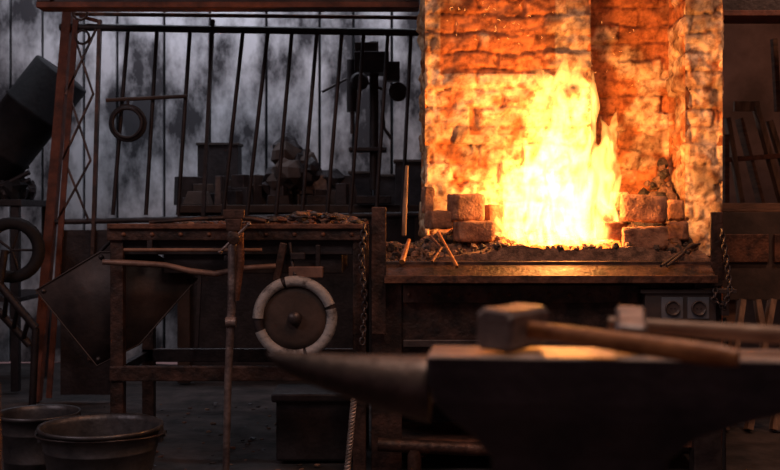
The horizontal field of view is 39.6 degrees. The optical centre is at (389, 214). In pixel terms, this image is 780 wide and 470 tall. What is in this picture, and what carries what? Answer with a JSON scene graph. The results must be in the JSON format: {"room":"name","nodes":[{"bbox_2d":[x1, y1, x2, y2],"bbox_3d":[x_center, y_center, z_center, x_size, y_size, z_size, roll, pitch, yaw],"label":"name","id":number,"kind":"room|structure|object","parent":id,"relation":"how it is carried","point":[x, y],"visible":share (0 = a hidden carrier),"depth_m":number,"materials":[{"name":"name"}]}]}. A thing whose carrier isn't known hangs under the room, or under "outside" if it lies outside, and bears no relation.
{"room":"metal workshop","nodes":[
{"label":"metal workshop","id":0,"kind":"room"},
{"bbox_2d":[0,0,779,361],"bbox_3d":[-0.300,-0.670,8.027,7.800,3.500,0.145,0,0,0],"label":"wall","id":1,"kind":"structure","parent":0,"point":[27,31],"depth_m":7.95,"materials":[{"name":"paint"}]},
{"bbox_2d":[0,362,779,469],"bbox_3d":[-0.300,1.092,2.500,7.800,0.025,11.000,0,0,0],"label":"floor","id":2,"kind":"structure","parent":0,"point":[758,448],"depth_m":5.51,"materials":[{"name":"concrete"}]},
{"bbox_2d":[0,414,1,469],"bbox_3d":[-0.730,0.698,2.000,0.100,0.775,0.100,0,0,0],"label":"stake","id":3,"kind":"object","parent":2,"relation":"on","point":[0,414],"visible":1,"depth_m":2.00,"materials":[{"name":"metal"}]},
{"bbox_2d":[0,217,45,404],"bbox_3d":[-2.190,0.546,6.050,0.560,1.070,0.344,0,0,0],"label":"truck","id":4,"kind":"object","parent":2,"relation":"on","point":[38,249],"visible":0.94,"depth_m":5.97,"materials":[{"name":"black metal"}]},
{"bbox_2d":[0,199,51,391],"bbox_3d":[-2.775,0.492,6.950,1.050,1.176,0.700,0,0,0],"label":"storage rack","id":5,"kind":"object","parent":2,"relation":"on","point":[20,294],"visible":0.58,"depth_m":6.62,"materials":[{"name":"black metal"}]},
{"bbox_2d":[0,170,36,199],"bbox_3d":[-2.654,-0.191,6.828,0.841,0.219,0.477,0,0,0],"label":"heap","id":6,"kind":"object","parent":5,"relation":"on","point":[17,187],"visible":0.96,"depth_m":6.73,"materials":[{"name":"metal"}]},
{"bbox_2d":[0,55,85,180],"bbox_3d":[-2.370,-0.542,6.900,0.854,0.947,0.404,0,0,0],"label":"drum","id":7,"kind":"object","parent":5,"relation":"on","point":[27,108],"visible":0.7,"depth_m":6.74,"materials":[{"name":"black iron"},{"name":"dark steel"}]},
{"bbox_2d":[0,404,81,469],"bbox_3d":[-1.445,0.943,4.450,0.340,0.274,0.340,0,0,27],"label":"bucket","id":8,"kind":"object","parent":2,"relation":"on","point":[20,449],"visible":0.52,"depth_m":4.32,"materials":[{"name":"metal"}]},
{"bbox_2d":[34,413,166,469],"bbox_3d":[-1.074,0.928,4.020,0.486,0.304,0.457,0,0,0],"label":"bucket","id":9,"kind":"object","parent":2,"relation":"on","point":[100,441],"visible":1,"depth_m":3.90,"materials":[{"name":"metal"}]},
{"bbox_2d":[36,12,418,401],"bbox_3d":[-0.896,-0.067,6.300,2.375,2.298,0.076,0,0,0],"label":"gate","id":10,"kind":"object","parent":2,"relation":"on","point":[79,375],"visible":0.82,"depth_m":6.29,"materials":[{"name":"black metal"}]},
{"bbox_2d":[106,94,186,141],"bbox_3d":[-1.408,-0.558,6.245,0.466,0.278,0.051,0,0,0],"label":"ring","id":11,"kind":"object","parent":10,"relation":"attached to","point":[141,130],"visible":1,"depth_m":6.24,"materials":[{"name":"black metal"}]},
{"bbox_2d":[36,402,427,469],"bbox_3d":[-1.111,1.077,5.200,2.628,0.017,2.055,0,0,0],"label":"debris","id":12,"kind":"object","parent":2,"relation":"on","point":[214,403],"visible":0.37,"depth_m":5.22,"materials":[{"name":"metal"}]},
{"bbox_2d":[218,210,251,469],"bbox_3d":[-0.614,0.530,4.375,0.136,1.103,0.250,0,0,0],"label":"vise","id":13,"kind":"object","parent":2,"relation":"on","point":[235,259],"visible":1,"depth_m":4.38,"materials":[{"name":"metal"}]},
{"bbox_2d":[102,259,275,276],"bbox_3d":[-0.822,0.218,4.434,0.712,0.072,0.034,0,0,0],"label":"pipe","id":14,"kind":"object","parent":13,"relation":"attached to","point":[138,263],"visible":0.96,"depth_m":4.42,"materials":[{"name":"metal"}]},
{"bbox_2d":[107,224,368,469],"bbox_3d":[-0.632,0.558,4.810,1.084,1.044,0.680,0,0,0],"label":"work table","id":15,"kind":"object","parent":2,"relation":"on","point":[336,241],"visible":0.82,"depth_m":4.50,"materials":[{"name":"wood"}]},
{"bbox_2d":[35,241,196,366],"bbox_3d":[-1.167,0.371,4.596,0.694,0.539,0.074,0,0,0],"label":"metal sheet","id":16,"kind":"object","parent":15,"relation":"attached to","point":[79,297],"visible":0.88,"depth_m":4.59,"materials":[{"name":"metal"}]},
{"bbox_2d":[123,240,261,251],"bbox_3d":[-0.811,0.128,4.469,0.568,0.050,0.032,0,0,0],"label":"wooden rod","id":17,"kind":"object","parent":15,"relation":"attached to","point":[149,248],"visible":0.8,"depth_m":4.46,"materials":[{"name":"brown wood"}]},
{"bbox_2d":[149,215,265,223],"bbox_3d":[-0.759,0.016,4.528,0.483,0.042,0.077,0,0,0],"label":"tongs","id":18,"kind":"object","parent":15,"relation":"on","point":[247,218],"visible":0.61,"depth_m":4.50,"materials":[{"name":"metal"}]},
{"bbox_2d":[157,210,368,223],"bbox_3d":[-0.598,0.019,4.800,1.006,0.085,0.537,0,0,0],"label":"pile","id":19,"kind":"object","parent":15,"relation":"on","point":[303,217],"visible":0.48,"depth_m":4.63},
{"bbox_2d":[252,242,336,352],"bbox_3d":[-0.388,0.352,4.448,0.345,0.481,0.117,0,0,0],"label":"wheel","id":20,"kind":"object","parent":15,"relation":"hanging from","point":[293,313],"visible":0.87,"depth_m":4.42,"materials":[{"name":"white paint"}]},
{"bbox_2d":[272,242,322,280],"bbox_3d":[-0.378,0.193,4.450,0.206,0.161,0.060,0,0,0],"label":"clamp","id":21,"kind":"object","parent":15,"relation":"hanging from","point":[316,271],"visible":0.98,"depth_m":4.42,"materials":[{"name":"brown wood"}]},
{"bbox_2d":[357,223,367,345],"bbox_3d":[-0.109,0.284,4.431,0.040,0.506,0.036,0,0,-43],"label":"hanging chain","id":22,"kind":"object","parent":15,"relation":"hanging from","point":[363,230],"visible":1,"depth_m":4.43,"materials":[{"name":"metal"}]},
{"bbox_2d":[177,205,420,382],"bbox_3d":[-0.233,0.508,7.360,2.265,1.145,0.920,0,0,0],"label":"workbench","id":23,"kind":"object","parent":2,"relation":"on","point":[214,296],"visible":0.23,"depth_m":7.00,"materials":[{"name":"brown wood"}]},
{"bbox_2d":[174,133,358,204],"bbox_3d":[-0.838,-0.304,7.188,1.257,0.473,0.569,0,0,0],"label":"clutter","id":24,"kind":"object","parent":23,"relation":"on","point":[263,186],"visible":0.83,"depth_m":7.02,"materials":[{"name":"black metal"}]},
{"bbox_2d":[196,143,420,204],"bbox_3d":[-0.548,-0.285,7.625,1.608,0.439,0.270,0,0,0],"label":"stacked boxes","id":25,"kind":"object","parent":23,"relation":"on","point":[390,184],"visible":0.5,"depth_m":7.55,"materials":[{"name":"black metal"}]},
{"bbox_2d":[322,41,405,203],"bbox_3d":[-0.165,-0.591,6.933,0.552,1.039,0.285,0,0,0],"label":"drill","id":26,"kind":"object","parent":23,"relation":"on","point":[373,66],"visible":0.78,"depth_m":6.92,"materials":[{"name":"black metal"}]},
{"bbox_2d":[271,384,352,460],"bbox_3d":[-0.330,0.930,4.875,0.380,0.300,0.290,0,0,0],"label":"box","id":27,"kind":"object","parent":2,"relation":"on","point":[312,421],"visible":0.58,"depth_m":4.75,"materials":[{"name":"black metal"}]},
{"bbox_2d":[344,399,356,469],"bbox_3d":[-0.161,0.907,4.350,0.059,0.345,0.028,0,0,0],"label":"rod","id":28,"kind":"object","parent":2,"relation":"on","point":[348,457],"visible":0.98,"depth_m":4.34,"materials":[{"name":"grey metal"}]},
{"bbox_2d":[371,207,724,469],"bbox_3d":[0.653,0.523,4.729,1.463,1.113,0.682,0,0,0],"label":"hearth","id":29,"kind":"object","parent":2,"relation":"on","point":[417,306],"visible":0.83,"depth_m":4.50,"materials":[{"name":"wood"}]},
{"bbox_2d":[399,239,410,263],"bbox_3d":[0.064,0.149,4.449,0.022,0.102,0.153,0,0,12],"label":"poker","id":30,"kind":"object","parent":29,"relation":"on","point":[405,250],"visible":1,"depth_m":4.42,"materials":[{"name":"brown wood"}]},
{"bbox_2d":[437,231,458,267],"bbox_3d":[0.237,0.141,4.460,0.015,0.149,0.218,0,0,-18],"label":"poker","id":31,"kind":"object","parent":29,"relation":"on","point":[438,232],"visible":1,"depth_m":4.44,"materials":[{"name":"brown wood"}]},
{"bbox_2d":[386,225,709,260],"bbox_3d":[0.653,0.131,4.800,1.413,0.179,0.550,0,0,0],"label":"bed","id":32,"kind":"object","parent":29,"relation":"on","point":[511,245],"visible":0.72,"depth_m":4.57,"materials":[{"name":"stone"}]},
{"bbox_2d":[402,165,408,236],"bbox_3d":[0.065,-0.061,4.609,0.021,0.305,0.118,0,0,7],"label":"handle","id":33,"kind":"object","parent":32,"relation":"on","point":[405,193],"visible":1,"depth_m":4.59,"materials":[{"name":"brown wood"}]},
{"bbox_2d":[429,235,441,262],"bbox_3d":[0.191,0.139,4.476,0.054,0.111,0.216,0,0,0],"label":"poker","id":34,"kind":"object","parent":32,"relation":"on","point":[430,236],"visible":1,"depth_m":4.49,"materials":[{"name":"metal"}]},
{"bbox_2d":[424,210,453,229],"bbox_3d":[0.217,0.022,4.755,0.111,0.085,0.119,0,0,-17],"label":"brick","id":35,"kind":"object","parent":32,"relation":"on","point":[438,219],"visible":0.96,"depth_m":4.71,"materials":[{"name":"brown brick"}]},
{"bbox_2d":[421,187,434,212],"bbox_3d":[0.169,-0.066,4.820,0.051,0.121,0.086,0,0,-13],"label":"brick","id":36,"kind":"object","parent":35,"relation":"on","point":[427,193],"visible":0.88,"depth_m":4.78,"materials":[{"name":"brown brick"}]},
{"bbox_2d":[453,220,494,242],"bbox_3d":[0.363,0.071,4.675,0.167,0.097,0.117,0,0,-13],"label":"brick","id":37,"kind":"object","parent":32,"relation":"on","point":[463,231],"visible":1,"depth_m":4.62,"materials":[{"name":"brown brick"}]},
{"bbox_2d":[447,193,484,220],"bbox_3d":[0.330,-0.033,4.734,0.148,0.125,0.116,0,0,-17],"label":"brick","id":38,"kind":"object","parent":37,"relation":"on","point":[462,207],"visible":0.94,"depth_m":4.68,"materials":[{"name":"brown brick"}]},
{"bbox_2d":[483,204,504,231],"bbox_3d":[0.459,0.015,4.840,0.082,0.126,0.085,0,0,-20],"label":"brick","id":39,"kind":"object","parent":32,"relation":"on","point":[495,213],"visible":0.75,"depth_m":4.81,"materials":[{"name":"orange brick"}]},
{"bbox_2d":[596,221,627,240],"bbox_3d":[0.972,0.070,4.760,0.120,0.086,0.086,0,0,-16],"label":"brick","id":40,"kind":"object","parent":32,"relation":"on","point":[612,230],"visible":0.91,"depth_m":4.72,"materials":[{"name":"orange brick"}]},
{"bbox_2d":[609,191,628,209],"bbox_3d":[1.038,-0.063,4.900,0.094,0.087,0.088,0,0,0],"label":"brick","id":41,"kind":"object","parent":32,"relation":"on","point":[614,201],"visible":0.68,"depth_m":4.86,"materials":[{"name":"orange brick"}]},
{"bbox_2d":[605,157,677,226],"bbox_3d":[1.174,-0.032,5.235,0.422,0.503,0.307,0,0,0],"label":"heap","id":42,"kind":"object","parent":32,"relation":"on","point":[663,188],"visible":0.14,"depth_m":5.26,"materials":[{"name":"brown coal"}]},
{"bbox_2d":[622,226,667,248],"bbox_3d":[1.086,0.098,4.615,0.193,0.104,0.115,0,0,9],"label":"brick","id":43,"kind":"object","parent":32,"relation":"on","point":[640,236],"visible":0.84,"depth_m":4.56,"materials":[{"name":"brown brick"}]},
{"bbox_2d":[620,194,666,222],"bbox_3d":[1.102,-0.027,4.716,0.202,0.126,0.118,0,0,16],"label":"brick","id":44,"kind":"object","parent":43,"relation":"on","point":[634,207],"visible":1,"depth_m":4.67,"materials":[{"name":"brown brick"}]},
{"bbox_2d":[668,221,688,240],"bbox_3d":[1.263,0.069,4.740,0.102,0.086,0.101,0,0,0],"label":"brick","id":45,"kind":"object","parent":32,"relation":"on","point":[679,230],"depth_m":4.70,"materials":[{"name":"brown brick"}]},
{"bbox_2d":[667,199,683,220],"bbox_3d":[1.284,-0.022,4.870,0.071,0.096,0.107,0,0,11],"label":"brick","id":46,"kind":"object","parent":45,"relation":"on","point":[675,210],"visible":1,"depth_m":4.82,"materials":[{"name":"brown brick"}]},
{"bbox_2d":[660,243,700,266],"bbox_3d":[1.225,0.166,4.547,0.043,0.091,0.424,0,0,33],"label":"tongs","id":47,"kind":"object","parent":32,"relation":"on","point":[678,255],"visible":1,"depth_m":4.47,"materials":[{"name":"brown metal"}]},
{"bbox_2d":[637,288,736,469],"bbox_3d":[1.222,0.677,4.466,0.394,0.746,0.088,0,0,0],"label":"box","id":48,"kind":"object","parent":29,"relation":"attached to","point":[675,304],"visible":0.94,"depth_m":4.44,"materials":[{"name":"metal"}]},
{"bbox_2d":[711,228,732,310],"bbox_3d":[1.349,0.220,4.420,0.092,0.338,0.067,0,0,0],"label":"hanging chain","id":49,"kind":"object","parent":29,"relation":"hanging from","point":[724,244],"visible":1,"depth_m":4.41,"materials":[{"name":"metal"}]},
{"bbox_2d":[416,0,723,254],"bbox_3d":[0.862,-0.670,5.385,1.453,3.500,0.630,0,0,0],"label":"brick chimney","id":50,"kind":"object","parent":2,"relation":"on","point":[530,126],"visible":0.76,"depth_m":5.11,"materials":[{"name":"orange brick"}]},
{"bbox_2d":[722,203,779,346],"bbox_3d":[2.490,0.507,6.380,1.420,1.145,1.040,0,0,0],"label":"workbench","id":51,"kind":"object","parent":2,"relation":"on","point":[751,230],"visible":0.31,"depth_m":5.88,"materials":[{"name":"brown wood"}]},
{"bbox_2d":[723,38,779,202],"bbox_3d":[2.261,-0.568,6.628,0.480,0.999,0.175,0,0,0],"label":"wooden planks","id":52,"kind":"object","parent":51,"relation":"on","point":[729,147],"depth_m":6.59,"materials":[{"name":"brown wood"}]},
{"bbox_2d":[726,298,779,430],"bbox_3d":[1.877,0.760,5.525,0.412,0.664,0.220,0,0,0],"label":"timber offcuts","id":53,"kind":"object","parent":2,"relation":"on","point":[767,319],"visible":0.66,"depth_m":5.55,"materials":[{"name":"brown wood"}]},
{"bbox_3d":[0.250,0.803,1.510,0.605,0.554,0.560,0,0,0],"label":"tree stump","id":54,"kind":"object","parent":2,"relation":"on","visible":0},
{"bbox_2d":[268,345,779,469],"bbox_3d":[0.239,0.357,1.511,0.832,0.335,0.174,0,0,6],"label":"anvil","id":55,"kind":"object","parent":54,"relation":"on","point":[532,408],"visible":0.98,"depth_m":1.46,"materials":[{"name":"metal"}]},
{"bbox_2d":[477,303,739,366],"bbox_3d":[0.288,0.159,1.447,0.355,0.062,0.112,0,0,36],"label":"hammer","id":56,"kind":"object","parent":55,"relation":"on","point":[513,327],"visible":1,"depth_m":1.47,"materials":[{"name":"wood"}]},
{"bbox_2d":[608,305,779,352],"bbox_3d":[0.496,0.159,1.489,0.384,0.062,0.101,0,0,10],"label":"hammer","id":57,"kind":"object","parent":55,"relation":"on","point":[628,319],"visible":0.87,"depth_m":1.49,"materials":[{"name":"wood"}]},
{"bbox_2d":[450,2,638,80],"bbox_3d":[0.694,-0.790,4.926,0.873,0.389,0.147,0,0,0],"label":"sparks","id":58,"kind":"object","parent":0,"point":[482,2],"visible":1,"depth_m":4.94},
{"bbox_3d":[-0.300,-2.470,2.500,7.800,0.100,11.000,0,0,0],"label":"ceiling","id":59,"kind":"structure","parent":0,"visible":0},
{"bbox_2d":[36,0,418,11],"bbox_3d":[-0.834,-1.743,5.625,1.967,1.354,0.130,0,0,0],"label":"beam","id":60,"kind":"structure","parent":59,"relation":"attached to","point":[44,5],"depth_m":5.56,"materials":[{"name":"brown wood"}]},
{"bbox_3d":[3.650,-0.670,2.500,0.100,3.500,11.000,0,0,0],"label":"wall","id":61,"kind":"structure","parent":0,"visible":0},
{"bbox_2d":[722,0,779,23],"bbox_3d":[2.610,-1.248,5.680,1.980,0.450,0.240,0,0,0],"label":"beam","id":62,"kind":"structure","parent":61,"relation":"attached to","point":[735,11],"depth_m":5.60,"materials":[{"name":"brown wood"}]}
]}

